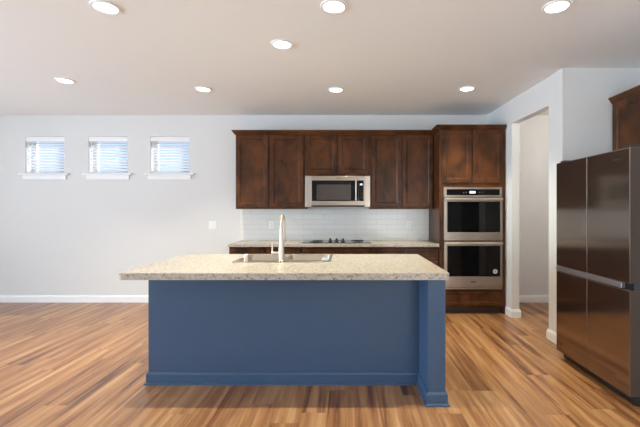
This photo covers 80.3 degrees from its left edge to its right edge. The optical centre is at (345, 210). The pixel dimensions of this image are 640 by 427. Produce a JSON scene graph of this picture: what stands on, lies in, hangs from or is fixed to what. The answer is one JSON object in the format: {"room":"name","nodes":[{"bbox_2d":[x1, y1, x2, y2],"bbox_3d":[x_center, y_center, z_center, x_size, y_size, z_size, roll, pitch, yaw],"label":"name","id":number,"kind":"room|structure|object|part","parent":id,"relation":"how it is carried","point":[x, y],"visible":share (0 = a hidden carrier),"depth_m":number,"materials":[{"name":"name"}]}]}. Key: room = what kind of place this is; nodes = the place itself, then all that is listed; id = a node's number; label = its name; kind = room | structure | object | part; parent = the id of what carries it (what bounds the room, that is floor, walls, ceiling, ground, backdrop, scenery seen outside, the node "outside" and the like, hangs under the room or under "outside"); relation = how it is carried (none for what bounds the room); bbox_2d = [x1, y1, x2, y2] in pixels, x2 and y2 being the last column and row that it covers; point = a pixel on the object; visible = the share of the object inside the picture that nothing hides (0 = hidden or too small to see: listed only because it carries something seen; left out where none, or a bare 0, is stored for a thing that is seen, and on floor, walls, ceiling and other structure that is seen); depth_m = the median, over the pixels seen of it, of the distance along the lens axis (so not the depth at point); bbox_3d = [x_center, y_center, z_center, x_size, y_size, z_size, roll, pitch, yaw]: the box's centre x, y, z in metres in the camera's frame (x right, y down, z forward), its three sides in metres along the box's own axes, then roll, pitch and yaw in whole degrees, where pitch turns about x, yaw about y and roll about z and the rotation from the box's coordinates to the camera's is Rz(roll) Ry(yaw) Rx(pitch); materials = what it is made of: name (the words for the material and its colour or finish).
{"room":"kitchen","nodes":[
{"label":"kitchen","id":0,"kind":"room"},
{"bbox_2d":[0,115,548,294],"bbox_3d":[-2.075,-0.033,5.665,11.050,2.743,0.240,0,0,0],"label":"wall","id":1,"kind":"structure","parent":0,"point":[72,235],"depth_m":5.54,"materials":[{"name":"grey paint"}]},
{"bbox_2d":[18,144,69,178],"bbox_3d":[-4.417,-0.777,5.627,0.722,0.631,0.247,0,0,0],"label":"window","id":2,"kind":"structure","parent":1,"relation":"in","point":[24,175],"depth_m":5.53,"materials":[{"name":"white paint"}]},
{"bbox_3d":[-4.417,-0.822,5.725,0.572,0.543,0.050,0,0,0],"label":"frame","id":3,"kind":"part","parent":2,"relation":"part of","materials":[{"name":"white paint"}]},
{"bbox_3d":[-4.417,-0.539,5.589,0.722,0.022,0.172,0,0,0],"label":"sill","id":4,"kind":"part","parent":2,"relation":"part of","materials":[{"name":"white paint"}]},
{"bbox_2d":[26,137,63,172],"bbox_3d":[-4.417,-0.822,5.576,0.564,0.537,0.062,0,0,0],"label":"window blind","id":5,"kind":"object","parent":2,"relation":"attached to","point":[30,140],"visible":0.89,"depth_m":5.57,"materials":[{"name":"white paint"}]},
{"bbox_3d":[-4.624,-0.796,5.556,0.003,0.473,0.002,0,0,0],"label":"ladder cord","id":6,"kind":"part","parent":5,"relation":"part of","materials":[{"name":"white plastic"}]},
{"bbox_3d":[-4.417,-0.560,5.581,0.560,0.015,0.048,0,0,0],"label":"rail","id":7,"kind":"part","parent":5,"relation":"part of","materials":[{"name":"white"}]},
{"bbox_2d":[0,295,147,302],"bbox_3d":[-4.570,1.288,5.537,6.060,0.103,0.016,0,0,0],"label":"baseboard","id":8,"kind":"structure","parent":1,"relation":"attached to","point":[3,298],"depth_m":5.53,"materials":[{"name":"white paint"}]},
{"bbox_2d":[82,144,132,178],"bbox_3d":[-3.491,-0.777,5.627,0.722,0.631,0.247,0,0,0],"label":"window","id":9,"kind":"structure","parent":1,"relation":"in","point":[88,175],"depth_m":5.53,"materials":[{"name":"white paint"}]},
{"bbox_3d":[-3.491,-0.822,5.725,0.572,0.543,0.050,0,0,0],"label":"frame","id":10,"kind":"part","parent":9,"relation":"part of","materials":[{"name":"white paint"}]},
{"bbox_3d":[-3.491,-0.539,5.589,0.722,0.022,0.172,0,0,0],"label":"sill","id":11,"kind":"part","parent":9,"relation":"part of","materials":[{"name":"white paint"}]},
{"bbox_2d":[89,137,127,172],"bbox_3d":[-3.491,-0.822,5.576,0.564,0.537,0.062,0,0,0],"label":"window blind","id":12,"kind":"object","parent":9,"relation":"attached to","point":[93,140],"visible":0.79,"depth_m":5.56,"materials":[{"name":"white plastic"}]},
{"bbox_3d":[-3.698,-0.796,5.556,0.003,0.473,0.002,0,0,0],"label":"ladder cord","id":13,"kind":"part","parent":12,"relation":"part of","materials":[{"name":"white fabric"}]},
{"bbox_3d":[-3.491,-0.560,5.581,0.560,0.015,0.048,0,0,0],"label":"rail","id":14,"kind":"part","parent":12,"relation":"part of","materials":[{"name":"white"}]},
{"bbox_2d":[144,144,193,178],"bbox_3d":[-2.585,-0.777,5.627,0.722,0.631,0.247,0,0,0],"label":"window","id":15,"kind":"structure","parent":1,"relation":"in","point":[150,175],"depth_m":5.53,"materials":[{"name":"white paint"}]},
{"bbox_3d":[-2.585,-0.822,5.725,0.572,0.543,0.050,0,0,0],"label":"frame","id":16,"kind":"part","parent":15,"relation":"part of","materials":[{"name":"white paint"}]},
{"bbox_3d":[-2.585,-0.539,5.589,0.722,0.022,0.172,0,0,0],"label":"sill","id":17,"kind":"part","parent":15,"relation":"part of","materials":[{"name":"white paint"}]},
{"bbox_2d":[151,137,188,172],"bbox_3d":[-2.585,-0.822,5.576,0.564,0.537,0.062,0,0,0],"label":"window blind","id":18,"kind":"object","parent":15,"relation":"attached to","point":[154,140],"visible":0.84,"depth_m":5.57,"materials":[{"name":"white plastic"}]},
{"bbox_3d":[-2.585,-0.560,5.581,0.560,0.015,0.048,0,0,0],"label":"rail","id":19,"kind":"part","parent":18,"relation":"part of","materials":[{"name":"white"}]},
{"bbox_3d":[-2.388,-0.796,5.556,0.003,0.473,0.002,0,0,0],"label":"ladder cord","id":20,"kind":"part","parent":18,"relation":"part of","materials":[{"name":"white fabric"}]},
{"bbox_2d":[209,221,216,228],"bbox_3d":[-1.954,0.208,5.540,0.118,0.122,0.010,0,0,0],"label":"light switch","id":21,"kind":"object","parent":1,"relation":"attached to","point":[212,224],"visible":1,"depth_m":5.54,"materials":[{"name":"white plastic"}]},
{"bbox_2d":[236,135,306,208],"bbox_3d":[-1.049,-0.554,5.383,0.960,1.053,0.324,0,0,0],"label":"upper cabinet","id":22,"kind":"object","parent":1,"relation":"attached to","point":[270,169],"visible":0.94,"depth_m":5.23,"materials":[{"name":"brown wood"}]},
{"bbox_3d":[-1.296,-0.552,5.231,0.436,0.990,0.020,0,0,0],"label":"door","id":23,"kind":"part","parent":22,"relation":"part of","materials":[{"name":"brown wood"}]},
{"bbox_3d":[-0.822,-0.552,5.231,0.456,0.990,0.020,0,0,0],"label":"door","id":24,"kind":"part","parent":22,"relation":"part of","materials":[{"name":"brown wood"}]},
{"bbox_2d":[231,124,506,134],"bbox_3d":[0.246,-1.086,5.207,3.643,0.058,0.675,0,0,0],"label":"crown molding","id":25,"kind":"structure","parent":22,"relation":"attached to","point":[236,132],"depth_m":5.20,"materials":[{"name":"brown wood"}]},
{"bbox_2d":[240,209,428,239],"bbox_3d":[-0.169,0.199,5.541,2.766,0.453,0.008,0,0,0],"label":"backsplash","id":26,"kind":"structure","parent":1,"relation":"attached to","point":[300,224],"depth_m":5.54,"materials":[{"name":"white tile"}]},
{"bbox_2d":[269,221,273,228],"bbox_3d":[-1.092,0.205,5.532,0.075,0.120,0.009,0,0,0],"label":"wall outlet","id":27,"kind":"object","parent":26,"relation":"attached to","point":[271,223],"visible":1,"depth_m":5.53,"materials":[{"name":"white plastic"}]},
{"bbox_2d":[406,221,410,228],"bbox_3d":[0.916,0.205,5.532,0.075,0.120,0.009,0,0,0],"label":"wall outlet","id":28,"kind":"object","parent":26,"relation":"attached to","point":[408,223],"visible":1,"depth_m":5.53,"materials":[{"name":"white plastic"}]},
{"bbox_2d":[305,135,369,175],"bbox_3d":[-0.117,-0.784,5.383,0.903,0.594,0.324,0,0,0],"label":"upper cabinet","id":29,"kind":"object","parent":1,"relation":"attached to","point":[325,155],"visible":0.84,"depth_m":5.23,"materials":[{"name":"brown wood"}]},
{"bbox_3d":[-0.338,-0.785,5.231,0.423,0.524,0.020,0,0,0],"label":"door","id":30,"kind":"part","parent":29,"relation":"part of","materials":[{"name":"brown wood"}]},
{"bbox_2d":[305,176,369,206],"bbox_3d":[-0.115,-0.270,5.322,0.892,0.430,0.429,0,0,0],"label":"microwave","id":31,"kind":"object","parent":29,"relation":"attached to","point":[320,191],"visible":1,"depth_m":5.16,"materials":[{"name":"silver metal"}]},
{"bbox_3d":[-0.152,-0.277,5.182,0.648,0.402,0.034,0,0,0],"label":"door","id":32,"kind":"part","parent":31,"relation":"part of","materials":[{"name":"silver metal"}]},
{"bbox_3d":[-0.149,-0.277,5.164,0.637,0.282,0.002,0,0,0],"label":"door glass","id":33,"kind":"part","parent":31,"relation":"part of","materials":[{"name":"black glass"}]},
{"bbox_3d":[0.138,-0.279,5.136,0.026,0.273,0.057,0,0,0],"label":"handle","id":34,"kind":"part","parent":31,"relation":"part of","materials":[{"name":"silver metal"}]},
{"bbox_3d":[0.208,-0.277,5.164,0.066,0.282,0.002,0,0,0],"label":"panel glass","id":35,"kind":"part","parent":31,"relation":"part of","materials":[{"name":"black glass"}]},
{"bbox_3d":[0.215,-0.277,5.182,0.083,0.402,0.034,0,0,0],"label":"control panel","id":36,"kind":"part","parent":31,"relation":"part of","materials":[{"name":"silver metal"}]},
{"bbox_3d":[0.100,-0.785,5.231,0.414,0.524,0.020,0,0,0],"label":"door","id":37,"kind":"part","parent":29,"relation":"part of","materials":[{"name":"brown wood"}]},
{"bbox_2d":[369,135,433,208],"bbox_3d":[0.775,-0.554,5.383,0.881,1.053,0.324,0,0,0],"label":"upper cabinet","id":38,"kind":"object","parent":1,"relation":"attached to","point":[401,166],"visible":0.86,"depth_m":5.23,"materials":[{"name":"brown wood"}]},
{"bbox_3d":[0.559,-0.552,5.231,0.406,0.990,0.020,0,0,0],"label":"door","id":39,"kind":"part","parent":38,"relation":"part of","materials":[{"name":"brown wood"}]},
{"bbox_3d":[0.992,-0.552,5.231,0.414,0.990,0.020,0,0,0],"label":"door","id":40,"kind":"part","parent":38,"relation":"part of","materials":[{"name":"brown wood"}]},
{"bbox_2d":[519,295,548,302],"bbox_3d":[2.805,1.288,5.537,1.290,0.103,0.016,0,0,0],"label":"baseboard","id":41,"kind":"structure","parent":1,"relation":"attached to","point":[522,298],"depth_m":5.53,"materials":[{"name":"white paint"}]},
{"bbox_2d":[0,0,639,114],"bbox_3d":[-2.145,-1.444,0.772,11.390,0.080,10.025,0,0,0],"label":"ceiling","id":42,"kind":"structure","parent":0,"point":[388,57],"depth_m":3.31,"materials":[{"name":"paint"}]},
{"bbox_2d":[54,77,75,83],"bbox_3d":[-3.020,-1.399,4.067,0.188,0.010,0.188,0,0,0],"label":"recessed light","id":43,"kind":"object","parent":42,"relation":"in","point":[62,80],"visible":1,"depth_m":4.05,"materials":[{"name":"white plastic"}]},
{"bbox_2d":[57,79,72,82],"bbox_3d":[-3.020,-1.401,4.067,0.139,0.005,0.139,0,0,0],"label":"diffuser","id":44,"kind":"object","parent":43,"relation":"attached to","point":[59,80],"depth_m":4.05,"materials":[{"name":"white plastic"}]},
{"bbox_2d":[89,0,121,14],"bbox_3d":[-1.652,-1.399,2.600,0.188,0.010,0.188,0,0,0],"label":"recessed light","id":45,"kind":"object","parent":42,"relation":"in","point":[103,6],"visible":1,"depth_m":2.59,"materials":[{"name":"white paint"}]},
{"bbox_2d":[94,2,117,12],"bbox_3d":[-1.652,-1.401,2.600,0.139,0.005,0.139,0,0,0],"label":"diffuser","id":46,"kind":"object","parent":45,"relation":"attached to","point":[103,7],"depth_m":2.60,"materials":[{"name":"white plastic"}]},
{"bbox_2d":[195,86,211,91],"bbox_3d":[-1.640,-1.399,4.350,0.188,0.010,0.188,0,0,0],"label":"recessed light","id":47,"kind":"object","parent":42,"relation":"in","point":[199,88],"visible":1,"depth_m":4.35,"materials":[{"name":"white plastic"}]},
{"bbox_2d":[197,88,209,90],"bbox_3d":[-1.640,-1.401,4.350,0.139,0.005,0.139,0,0,0],"label":"diffuser","id":48,"kind":"object","parent":47,"relation":"attached to","point":[198,89],"depth_m":4.35,"materials":[{"name":"white plastic"}]},
{"bbox_2d":[271,39,292,49],"bbox_3d":[-0.538,-1.399,3.178,0.188,0.010,0.188,0,0,0],"label":"recessed light","id":49,"kind":"object","parent":42,"relation":"in","point":[283,44],"visible":1,"depth_m":3.17,"materials":[{"name":"white plastic"}]},
{"bbox_2d":[274,41,289,47],"bbox_3d":[-0.538,-1.401,3.178,0.139,0.005,0.139,0,0,0],"label":"diffuser","id":50,"kind":"object","parent":49,"relation":"attached to","point":[277,44],"depth_m":3.18,"materials":[{"name":"white plastic"}]},
{"bbox_2d":[320,0,347,13],"bbox_3d":[-0.083,-1.399,2.590,0.188,0.010,0.188,0,0,0],"label":"recessed light","id":51,"kind":"object","parent":42,"relation":"in","point":[328,6],"visible":1,"depth_m":2.58,"materials":[{"name":"white plastic"}]},
{"bbox_2d":[324,2,343,11],"bbox_3d":[-0.083,-1.401,2.590,0.139,0.005,0.139,0,0,0],"label":"diffuser","id":52,"kind":"object","parent":51,"relation":"attached to","point":[328,6],"depth_m":2.59,"materials":[{"name":"white plastic"}]},
{"bbox_2d":[328,87,343,92],"bbox_3d":[-0.116,-1.399,4.368,0.188,0.010,0.188,0,0,0],"label":"recessed light","id":53,"kind":"object","parent":42,"relation":"in","point":[332,89],"visible":1,"depth_m":4.35,"materials":[{"name":"white plastic"}]},
{"bbox_2d":[330,88,341,91],"bbox_3d":[-0.116,-1.401,4.368,0.139,0.005,0.139,0,0,0],"label":"diffuser","id":54,"kind":"object","parent":53,"relation":"attached to","point":[331,89],"depth_m":4.37,"materials":[{"name":"white plastic"}]},
{"bbox_2d":[459,86,475,91],"bbox_3d":[1.387,-1.399,4.332,0.188,0.010,0.188,0,0,0],"label":"recessed light","id":55,"kind":"object","parent":42,"relation":"in","point":[465,88],"visible":1,"depth_m":4.32,"materials":[{"name":"white plastic"}]},
{"bbox_2d":[461,87,472,90],"bbox_3d":[1.387,-1.401,4.332,0.139,0.005,0.139,0,0,0],"label":"diffuser","id":56,"kind":"object","parent":55,"relation":"attached to","point":[462,88],"depth_m":4.32,"materials":[{"name":"white plastic"}]},
{"bbox_2d":[541,0,572,13],"bbox_3d":[1.445,-1.399,2.590,0.188,0.010,0.188,0,0,0],"label":"recessed light","id":57,"kind":"object","parent":42,"relation":"in","point":[555,6],"visible":1,"depth_m":2.59,"materials":[{"name":"white plastic"}]},
{"bbox_2d":[545,2,568,11],"bbox_3d":[1.445,-1.401,2.590,0.139,0.005,0.139,0,0,0],"label":"diffuser","id":58,"kind":"object","parent":57,"relation":"attached to","point":[550,6],"depth_m":2.59,"materials":[{"name":"white plastic"}]},
{"bbox_2d":[0,303,639,426],"bbox_3d":[-2.145,1.369,0.772,11.390,0.060,10.025,0,0,0],"label":"floor","id":59,"kind":"structure","parent":0,"point":[62,364],"depth_m":2.87,"materials":[{"name":"brown wood"}]},
{"bbox_2d":[229,247,301,253],"bbox_3d":[-1.054,0.903,5.234,0.950,0.872,0.619,0,0,0],"label":"base cabinet","id":60,"kind":"object","parent":59,"relation":"on","point":[232,250],"visible":0.09,"depth_m":4.93,"materials":[{"name":"brown wood"}]},
{"bbox_3d":[-1.291,0.564,4.935,0.451,0.150,0.020,0,0,0],"label":"drawer","id":61,"kind":"part","parent":60,"relation":"part of","materials":[{"name":"brown wood"}]},
{"bbox_3d":[-0.816,0.564,4.935,0.451,0.150,0.020,0,0,0],"label":"drawer","id":62,"kind":"part","parent":60,"relation":"part of","materials":[{"name":"brown wood"}]},
{"bbox_2d":[228,240,438,246],"bbox_3d":[-0.161,0.446,5.211,2.736,0.041,0.652,0,0,0],"label":"countertop","id":63,"kind":"structure","parent":60,"relation":"on","point":[242,243],"depth_m":4.88,"materials":[{"name":"stone"}]},
{"bbox_2d":[301,238,371,242],"bbox_3d":[-0.125,0.396,5.230,0.934,0.058,0.490,0,0,0],"label":"cooktop","id":64,"kind":"object","parent":63,"relation":"in","point":[336,240],"visible":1,"depth_m":5.17,"materials":[{"name":"black glass"}]},
{"bbox_3d":[-0.125,0.421,5.230,0.934,0.008,0.490,0,0,0],"label":"glass","id":65,"kind":"part","parent":64,"relation":"part of","materials":[{"name":"black glass"}]},
{"bbox_2d":[144,280,449,406],"bbox_3d":[-0.421,0.905,3.151,2.263,0.868,1.138,0,0,0],"label":"kitchen island","id":66,"kind":"object","parent":59,"relation":"on","point":[201,332],"visible":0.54,"depth_m":2.93,"materials":[{"name":"blue paint"}]},
{"bbox_2d":[118,254,448,279],"bbox_3d":[-0.431,0.448,3.156,2.276,0.046,1.157,0,0,0],"label":"island countertop","id":67,"kind":"structure","parent":66,"relation":"on","point":[187,266],"depth_m":2.79,"materials":[{"name":"stone"}]},
{"bbox_2d":[271,214,285,260],"bbox_3d":[-0.569,0.224,3.231,0.112,0.393,0.166,0,0,0],"label":"kitchen faucet","id":68,"kind":"object","parent":67,"relation":"on","point":[282,239],"visible":1,"depth_m":3.17,"materials":[{"name":"silver metal"}]},
{"bbox_3d":[-0.543,0.163,3.235,0.038,0.272,0.151,0,0,0],"label":"spout","id":69,"kind":"part","parent":68,"relation":"part of","materials":[{"name":"silver metal"}]},
{"bbox_2d":[232,254,332,262],"bbox_3d":[-0.533,0.490,3.392,0.817,0.257,0.553,0,0,0],"label":"sink","id":70,"kind":"object","parent":67,"relation":"in","point":[254,258],"depth_m":3.63,"materials":[{"name":"metal"}]},
{"bbox_3d":[-0.838,0.391,3.178,0.052,0.058,0.052,0,0,0],"label":"air gap cap","id":71,"kind":"part","parent":70,"relation":"part of","materials":[{"name":"silver metal"}]},
{"bbox_3d":[-0.731,0.520,3.430,0.370,0.198,0.428,0,0,0],"label":"bowl","id":72,"kind":"part","parent":70,"relation":"part of","materials":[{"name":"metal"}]},
{"bbox_3d":[-0.336,0.520,3.430,0.370,0.198,0.428,0,0,0],"label":"bowl","id":73,"kind":"part","parent":70,"relation":"part of","materials":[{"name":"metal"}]},
{"bbox_3d":[-0.421,1.292,3.141,2.263,0.094,1.118,0,0,0],"label":"molding","id":74,"kind":"part","parent":66,"relation":"part of","materials":[{"name":"blue paint"}]},
{"bbox_3d":[0.626,0.905,3.153,0.120,0.868,1.094,0,0,0],"label":"leg","id":75,"kind":"part","parent":66,"relation":"part of","materials":[{"name":"blue paint"}]},
{"bbox_2d":[302,247,371,253],"bbox_3d":[-0.121,0.903,5.234,0.912,0.872,0.619,0,0,0],"label":"base cabinet","id":76,"kind":"object","parent":59,"relation":"on","point":[305,250],"visible":0.05,"depth_m":4.93,"materials":[{"name":"brown wood"}]},
{"bbox_2d":[372,247,438,266],"bbox_3d":[0.774,0.903,5.234,0.878,0.872,0.619,0,0,0],"label":"base cabinet","id":77,"kind":"object","parent":59,"relation":"on","point":[431,254],"visible":0.15,"depth_m":4.93,"materials":[{"name":"brown wood"}]},
{"bbox_3d":[0.555,0.564,4.935,0.415,0.150,0.020,0,0,0],"label":"drawer","id":78,"kind":"part","parent":77,"relation":"part of","materials":[{"name":"brown wood"}]},
{"bbox_3d":[0.994,0.564,4.935,0.415,0.150,0.020,0,0,0],"label":"drawer","id":79,"kind":"part","parent":77,"relation":"part of","materials":[{"name":"brown wood"}]},
{"bbox_2d":[429,130,504,313],"bbox_3d":[1.641,0.129,5.220,0.851,2.420,0.647,0,0,0],"label":"tall cabinet","id":80,"kind":"object","parent":59,"relation":"on","point":[462,158],"visible":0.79,"depth_m":4.91,"materials":[{"name":"brown wood"}]},
{"bbox_3d":[1.438,-0.710,4.906,0.383,0.689,0.020,0,0,0],"label":"door","id":81,"kind":"part","parent":80,"relation":"part of","materials":[{"name":"brown wood"}]},
{"bbox_2d":[443,187,502,288],"bbox_3d":[1.642,0.354,5.167,0.756,1.319,0.676,0,0,0],"label":"double oven","id":82,"kind":"object","parent":80,"relation":"in","point":[472,216],"visible":0.93,"depth_m":4.88,"materials":[{"name":"silver metal"}]},
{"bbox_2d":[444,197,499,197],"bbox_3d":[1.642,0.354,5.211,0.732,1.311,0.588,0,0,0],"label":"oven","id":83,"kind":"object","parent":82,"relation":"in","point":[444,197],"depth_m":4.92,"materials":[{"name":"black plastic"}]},
{"bbox_3d":[1.642,0.689,4.897,0.756,0.585,0.037,0,0,0],"label":"door","id":84,"kind":"part","parent":82,"relation":"part of","materials":[{"name":"black glass"}]},
{"bbox_3d":[1.642,0.105,4.897,0.756,0.557,0.037,0,0,0],"label":"door","id":85,"kind":"part","parent":82,"relation":"part of","materials":[{"name":"silver metal"}]},
{"bbox_3d":[1.642,-0.243,4.904,0.756,0.124,0.025,0,0,0],"label":"control panel","id":86,"kind":"part","parent":82,"relation":"part of","materials":[{"name":"silver metal"}]},
{"bbox_3d":[1.642,1.000,4.902,0.756,0.026,0.029,0,0,0],"label":"vent trim","id":87,"kind":"part","parent":82,"relation":"part of","materials":[{"name":"silver metal"}]},
{"bbox_3d":[1.648,0.646,4.878,0.683,0.396,0.002,0,0,0],"label":"door glass","id":88,"kind":"part","parent":82,"relation":"part of","materials":[{"name":"black glass"}]},
{"bbox_3d":[1.648,0.076,4.878,0.683,0.398,0.002,0,0,0],"label":"door glass","id":89,"kind":"part","parent":82,"relation":"part of","materials":[{"name":"black glass"}]},
{"bbox_3d":[1.645,-0.243,4.890,0.684,0.078,0.002,0,0,0],"label":"panel glass","id":90,"kind":"part","parent":82,"relation":"part of","materials":[{"name":"black glass"}]},
{"bbox_3d":[1.642,0.417,4.854,0.736,0.030,0.051,0,0,0],"label":"handle","id":91,"kind":"part","parent":82,"relation":"part of","materials":[{"name":"silver metal"}]},
{"bbox_3d":[1.642,-0.153,4.854,0.736,0.030,0.051,0,0,0],"label":"handle","id":92,"kind":"part","parent":82,"relation":"part of","materials":[{"name":"silver metal"}]},
{"bbox_3d":[1.639,1.128,4.906,0.785,0.191,0.020,0,0,0],"label":"drawer","id":93,"kind":"part","parent":80,"relation":"part of","materials":[{"name":"brown wood"}]},
{"bbox_3d":[1.839,-0.710,4.906,0.383,0.689,0.020,0,0,0],"label":"door","id":94,"kind":"part","parent":80,"relation":"part of","materials":[{"name":"brown wood"}]},
{"bbox_2d":[556,145,639,404],"bbox_3d":[2.318,0.444,3.004,0.804,1.790,0.896,0,0,0],"label":"refrigerator","id":95,"kind":"object","parent":59,"relation":"on","point":[598,265],"visible":1,"depth_m":2.84,"materials":[{"name":"silver metal"}]},
{"bbox_3d":[1.931,0.516,3.232,0.030,0.041,0.435,0,0,0],"label":"handle","id":96,"kind":"part","parent":95,"relation":"part of","materials":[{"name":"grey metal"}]},
{"bbox_3d":[1.958,0.901,3.233,0.075,0.720,0.438,0,0,0],"label":"door","id":97,"kind":"part","parent":95,"relation":"part of","materials":[{"name":"silver metal"}]},
{"bbox_3d":[1.958,0.030,3.233,0.075,0.926,0.438,0,0,0],"label":"door","id":98,"kind":"part","parent":95,"relation":"part of","materials":[{"name":"silver metal"}]},
{"bbox_3d":[1.931,0.516,2.820,0.030,0.041,0.378,0,0,0],"label":"handle","id":99,"kind":"part","parent":95,"relation":"part of","materials":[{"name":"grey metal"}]},
{"bbox_3d":[1.958,0.901,2.783,0.075,0.720,0.454,0,0,0],"label":"door","id":100,"kind":"part","parent":95,"relation":"part of","materials":[{"name":"silver metal"}]},
{"bbox_3d":[1.958,0.030,2.783,0.075,0.926,0.454,0,0,0],"label":"door","id":101,"kind":"part","parent":95,"relation":"part of","materials":[{"name":"silver metal"}]},
{"bbox_2d":[487,68,639,332],"bbox_3d":[2.759,-0.033,4.629,1.382,2.743,1.832,0,0,0],"label":"wall","id":102,"kind":"structure","parent":0,"point":[576,100],"depth_m":3.84,"materials":[{"name":"grey paint"}]},
{"bbox_2d":[505,306,520,317],"bbox_3d":[2.129,1.288,4.917,0.132,0.103,0.367,0,0,0],"label":"baseboard","id":103,"kind":"structure","parent":102,"relation":"attached to","point":[512,313],"depth_m":4.74,"materials":[{"name":"white paint"}]},
{"bbox_2d":[546,329,556,344],"bbox_3d":[2.216,1.288,3.840,0.209,0.103,0.286,0,0,0],"label":"baseboard","id":104,"kind":"structure","parent":102,"relation":"attached to","point":[552,336],"depth_m":3.88,"materials":[{"name":"white paint"}]},
{"bbox_2d":[613,93,639,150],"bbox_3d":[2.776,-0.791,3.231,0.346,0.580,0.962,0,0,0],"label":"upper cabinet","id":105,"kind":"object","parent":102,"relation":"attached to","point":[626,112],"visible":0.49,"depth_m":3.52,"materials":[{"name":"brown wood"}]},
{"bbox_3d":[3.070,-0.032,-0.143,0.240,2.743,7.713,0,0,0],"label":"wall","id":106,"kind":"structure","parent":0,"visible":0},
{"bbox_2d":[608,85,639,103],"bbox_3d":[2.763,-1.078,3.208,0.372,0.058,1.008,0,0,0],"label":"crown molding","id":107,"kind":"structure","parent":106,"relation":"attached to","point":[635,90],"depth_m":3.51,"materials":[{"name":"brown wood"}]}
]}

